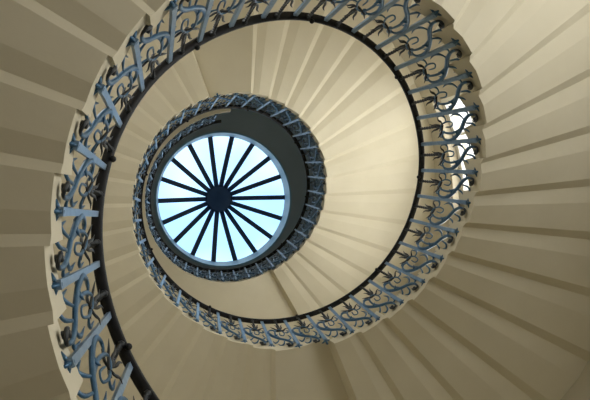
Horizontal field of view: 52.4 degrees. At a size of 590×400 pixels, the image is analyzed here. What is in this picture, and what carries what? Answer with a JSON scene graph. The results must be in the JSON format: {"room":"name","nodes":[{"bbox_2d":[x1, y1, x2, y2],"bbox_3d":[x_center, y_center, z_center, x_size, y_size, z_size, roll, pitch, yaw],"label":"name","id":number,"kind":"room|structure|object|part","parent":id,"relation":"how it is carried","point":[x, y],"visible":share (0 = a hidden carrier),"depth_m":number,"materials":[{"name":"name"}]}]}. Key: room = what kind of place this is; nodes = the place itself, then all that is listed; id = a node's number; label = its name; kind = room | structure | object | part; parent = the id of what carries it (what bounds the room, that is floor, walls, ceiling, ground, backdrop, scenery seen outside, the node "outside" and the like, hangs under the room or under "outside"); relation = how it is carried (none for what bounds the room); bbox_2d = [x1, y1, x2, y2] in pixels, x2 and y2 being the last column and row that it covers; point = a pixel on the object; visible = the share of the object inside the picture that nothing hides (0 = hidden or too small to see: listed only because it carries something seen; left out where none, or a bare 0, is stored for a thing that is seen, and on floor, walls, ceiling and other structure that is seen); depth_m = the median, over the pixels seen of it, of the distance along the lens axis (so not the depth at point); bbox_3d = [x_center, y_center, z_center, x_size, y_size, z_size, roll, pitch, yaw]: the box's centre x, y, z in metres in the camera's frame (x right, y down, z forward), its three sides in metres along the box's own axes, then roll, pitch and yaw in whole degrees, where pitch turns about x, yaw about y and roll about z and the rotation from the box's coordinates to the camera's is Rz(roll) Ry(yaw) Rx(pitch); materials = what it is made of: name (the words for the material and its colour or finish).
{"room":"spiral stairwell","nodes":[
{"label":"spiral stairwell","id":0,"kind":"room"},
{"bbox_2d":[145,94,323,280],"bbox_3d":[-1.824,-0.098,13.611,7.224,0.280,7.224,0,-89,-12],"label":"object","id":1,"kind":"structure","parent":0,"point":[258,126],"depth_m":13.74,"materials":[{"name":"paint"}]},
{"bbox_2d":[154,131,291,267],"bbox_3d":[-1.735,-0.026,14.217,3.262,1.459,3.260,0,-89,-12],"label":"skylight","id":2,"kind":"object","parent":1,"relation":"attached to","point":[218,198],"visible":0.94,"depth_m":14.20,"materials":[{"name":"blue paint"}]},
{"bbox_2d":[353,0,589,399],"bbox_3d":[-0.220,0.055,6.065,7.224,15.152,7.224,0,-89,-12],"label":"wall","id":3,"kind":"structure","parent":0,"point":[580,390],"depth_m":8.96,"materials":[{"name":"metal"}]},
{"bbox_2d":[0,0,589,399],"bbox_3d":[-0.151,0.061,5.742,6.608,9.340,6.608,0,-89,-12],"label":"staircase","id":4,"kind":"structure","parent":3,"relation":"attached to","point":[504,314],"depth_m":5.75,"materials":[{"name":"paint"}]},
{"bbox_2d":[51,0,480,399],"bbox_3d":[-0.257,0.057,6.246,2.957,10.221,2.965,-13,-86,-11],"label":"balustrade","id":5,"kind":"object","parent":4,"relation":"on","point":[97,191],"visible":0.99,"depth_m":4.30,"materials":[{"name":"blue metal"}]},
{"bbox_2d":[80,225,94,264],"bbox_3d":[-0.960,0.205,2.762,0.068,0.229,0.177,-7,-87,-12],"label":"flower","id":6,"kind":"object","parent":5,"relation":"on","point":[83,245],"depth_m":2.71,"materials":[{"name":"blue metal"}]},
{"bbox_2d":[83,172,98,208],"bbox_3d":[-0.977,-0.049,2.865,0.068,0.229,0.177,3,-90,-12],"label":"flower","id":7,"kind":"object","parent":5,"relation":"on","point":[91,194],"depth_m":2.82,"materials":[{"name":"blue metal"}]},
{"bbox_2d":[85,281,102,324],"bbox_3d":[-0.899,0.456,2.671,0.068,0.229,0.177,-17,-85,-11],"label":"flower","id":8,"kind":"object","parent":5,"relation":"on","point":[96,297],"depth_m":2.62,"materials":[{"name":"metal"}]},
{"bbox_2d":[94,125,114,155],"bbox_3d":[-0.949,-0.299,2.977,0.068,0.229,0.177,14,-92,-12],"label":"flower","id":9,"kind":"object","parent":5,"relation":"on","point":[102,144],"depth_m":2.93,"materials":[{"name":"blue metal"}]},
{"bbox_2d":[101,338,122,383],"bbox_3d":[-0.794,0.695,2.589,0.068,0.229,0.177,-28,-83,-10],"label":"flower","id":10,"kind":"object","parent":5,"relation":"on","point":[107,362],"depth_m":2.54,"materials":[{"name":"metal"}]},
{"bbox_3d":[-1.005,-0.226,3.309,0.038,0.038,0.036,0,-89,-12],"label":"rail knob","id":11,"kind":"part","parent":5,"relation":"part of","materials":[{"name":"black metal"}]},
{"bbox_2d":[114,84,138,109],"bbox_3d":[-0.877,-0.535,3.101,0.068,0.229,0.177,24,-94,-11],"label":"flower","id":12,"kind":"object","parent":5,"relation":"on","point":[123,99],"depth_m":3.05,"materials":[{"name":"metal"}]},
{"bbox_3d":[-0.816,0.718,2.937,0.038,0.038,0.036,0,-89,-12],"label":"rail knob","id":13,"kind":"part","parent":5,"relation":"part of","materials":[{"name":"black metal"}]},
{"bbox_2d":[142,53,167,73],"bbox_3d":[-0.767,-0.750,3.245,0.068,0.237,0.177,35,-96,-11],"label":"flower","id":14,"kind":"object","parent":5,"relation":"on","point":[151,63],"depth_m":3.20,"materials":[{"name":"metal"}]},
{"bbox_2d":[175,27,199,46],"bbox_3d":[-0.617,-0.934,3.379,0.068,0.229,0.177,45,-98,-9],"label":"flower","id":15,"kind":"object","parent":5,"relation":"on","point":[186,29],"depth_m":3.33,"materials":[{"name":"metal"}]},
{"bbox_2d":[203,309,216,317],"bbox_3d":[-0.996,1.336,6.980,0.177,0.237,0.068,21,-93,-12],"label":"flower","id":16,"kind":"object","parent":5,"relation":"on","point":[208,314],"depth_m":6.94,"materials":[{"name":"metal"}]},
{"bbox_2d":[209,9,234,27],"bbox_3d":[-0.441,-1.083,3.530,0.177,0.229,0.068,-36,-82,-9],"label":"flower","id":17,"kind":"object","parent":5,"relation":"on","point":[217,16],"depth_m":3.48,"materials":[{"name":"metal"}]},
{"bbox_2d":[224,319,238,326],"bbox_3d":[-0.733,1.420,6.901,0.177,0.237,0.068,10,-91,-12],"label":"flower","id":18,"kind":"object","parent":5,"relation":"on","point":[229,324],"depth_m":6.86,"materials":[{"name":"metal"}]},
{"bbox_2d":[247,324,262,330],"bbox_3d":[-0.459,1.458,6.821,0.177,0.237,0.068,0,-89,-12],"label":"flower","id":19,"kind":"object","parent":5,"relation":"on","point":[256,327],"depth_m":6.78,"materials":[{"name":"metal"}]},
{"bbox_2d":[244,0,268,14],"bbox_3d":[-0.245,-1.199,3.677,0.177,0.229,0.068,-26,-84,-10],"label":"flower","id":20,"kind":"object","parent":5,"relation":"on","point":[252,3],"depth_m":3.64,"materials":[{"name":"metal"}]},
{"bbox_2d":[270,325,286,331],"bbox_3d":[-0.183,1.450,6.737,0.177,0.237,0.068,-11,-87,-12],"label":"flower","id":21,"kind":"object","parent":5,"relation":"on","point":[280,328],"depth_m":6.69,"materials":[{"name":"metal"}]},
{"bbox_2d":[281,0,303,7],"bbox_3d":[-0.031,-1.278,3.817,0.177,0.229,0.068,-15,-86,-11],"label":"flower","id":22,"kind":"object","parent":5,"relation":"on","point":[286,1],"depth_m":3.83,"materials":[{"name":"metal"}]},
{"bbox_2d":[294,321,309,328],"bbox_3d":[0.086,1.396,6.659,0.177,0.249,0.068,-21,-85,-11],"label":"flower","id":23,"kind":"object","parent":5,"relation":"on","point":[304,324],"depth_m":6.62,"materials":[{"name":"metal"}]},
{"bbox_2d":[313,0,334,9],"bbox_3d":[0.190,-1.315,3.976,0.177,0.237,0.068,-5,-88,-12],"label":"flower","id":24,"kind":"object","parent":5,"relation":"on","point":[322,1],"depth_m":3.96,"materials":[{"name":"metal"}]},
{"bbox_2d":[319,313,335,322],"bbox_3d":[0.345,1.300,6.560,0.177,0.249,0.068,-31,-83,-10],"label":"flower","id":25,"kind":"object","parent":5,"relation":"on","point":[327,317],"depth_m":6.53,"materials":[{"name":"metal"}]},
{"bbox_2d":[342,302,356,311],"bbox_3d":[0.585,1.166,6.448,0.177,0.249,0.068,-42,-81,-8],"label":"flower","id":26,"kind":"object","parent":5,"relation":"on","point":[350,307],"depth_m":6.41,"materials":[{"name":"metal"}]},
{"bbox_2d":[344,4,364,19],"bbox_3d":[0.412,-1.306,4.144,0.177,0.237,0.068,6,-90,-12],"label":"flower","id":27,"kind":"object","parent":5,"relation":"on","point":[354,10],"depth_m":4.11,"materials":[{"name":"metal"}]},
{"bbox_2d":[362,289,377,298],"bbox_3d":[0.799,0.996,6.324,0.068,0.249,0.177,39,-97,-10],"label":"flower","id":28,"kind":"object","parent":5,"relation":"on","point":[371,293],"depth_m":6.28,"materials":[{"name":"blue metal"}]},
{"bbox_2d":[372,19,389,36],"bbox_3d":[0.623,-1.250,4.336,0.177,0.249,0.068,16,-92,-12],"label":"flower","id":29,"kind":"object","parent":5,"relation":"on","point":[380,26],"depth_m":4.30,"materials":[{"name":"metal"}]},
{"bbox_2d":[382,271,395,282],"bbox_3d":[0.981,0.797,6.189,0.068,0.249,0.177,29,-95,-11],"label":"flower","id":30,"kind":"object","parent":5,"relation":"on","point":[390,275],"depth_m":6.15,"materials":[{"name":"blue metal"}]},
{"bbox_2d":[395,39,410,57],"bbox_3d":[0.820,-1.151,4.528,0.177,0.249,0.068,27,-94,-11],"label":"flower","id":31,"kind":"object","parent":5,"relation":"on","point":[403,47],"depth_m":4.49,"materials":[{"name":"metal"}]},
{"bbox_2d":[399,249,412,263],"bbox_3d":[1.125,0.575,6.043,0.068,0.249,0.177,19,-93,-12],"label":"flower","id":32,"kind":"object","parent":5,"relation":"on","point":[407,255],"depth_m":6.01,"materials":[{"name":"blue metal"}]},
{"bbox_2d":[413,226,425,241],"bbox_3d":[1.229,0.336,5.886,0.068,0.249,0.177,8,-91,-12],"label":"flower","id":33,"kind":"object","parent":5,"relation":"on","point":[420,232],"depth_m":5.85,"materials":[{"name":"blue metal"}]},
{"bbox_2d":[412,63,426,82],"bbox_3d":[0.991,-1.009,4.729,0.177,0.249,0.068,37,-96,-10],"label":"flower","id":34,"kind":"object","parent":5,"relation":"on","point":[420,71],"depth_m":4.70,"materials":[{"name":"metal"}]},
{"bbox_2d":[423,201,435,217],"bbox_3d":[1.292,0.090,5.717,0.068,0.249,0.177,-2,-88,-12],"label":"flower","id":35,"kind":"object","parent":5,"relation":"on","point":[430,208],"depth_m":5.69,"materials":[{"name":"blue metal"}]},
{"bbox_2d":[422,90,437,108],"bbox_3d":[1.127,-0.831,4.939,0.068,0.249,0.177,-44,-81,-8],"label":"flower","id":36,"kind":"object","parent":5,"relation":"on","point":[431,98],"depth_m":4.91,"materials":[{"name":"metal"}]},
{"bbox_2d":[430,174,442,192],"bbox_3d":[1.313,-0.157,5.536,0.068,0.249,0.177,-13,-86,-11],"label":"flower","id":37,"kind":"object","parent":5,"relation":"on","point":[437,181],"depth_m":5.51,"materials":[{"name":"blue metal"}]},
{"bbox_2d":[429,118,443,137],"bbox_3d":[1.228,-0.625,5.147,0.068,0.249,0.177,-34,-82,-9],"label":"flower","id":38,"kind":"object","parent":5,"relation":"on","point":[437,125],"depth_m":5.11,"materials":[{"name":"blue metal"}]},
{"bbox_2d":[432,146,444,165],"bbox_3d":[1.292,-0.398,5.345,0.068,0.249,0.177,-23,-84,-11],"label":"flower","id":39,"kind":"object","parent":5,"relation":"on","point":[439,153],"depth_m":5.32,"materials":[{"name":"blue metal"}]},
{"bbox_2d":[441,93,473,190],"bbox_3d":[2.777,-0.675,8.064,0.198,2.604,1.852,-12,-86,-12],"label":"window","id":40,"kind":"structure","parent":3,"relation":"in","point":[454,127],"depth_m":9.26,"materials":[{"name":"white glass"}]}
]}

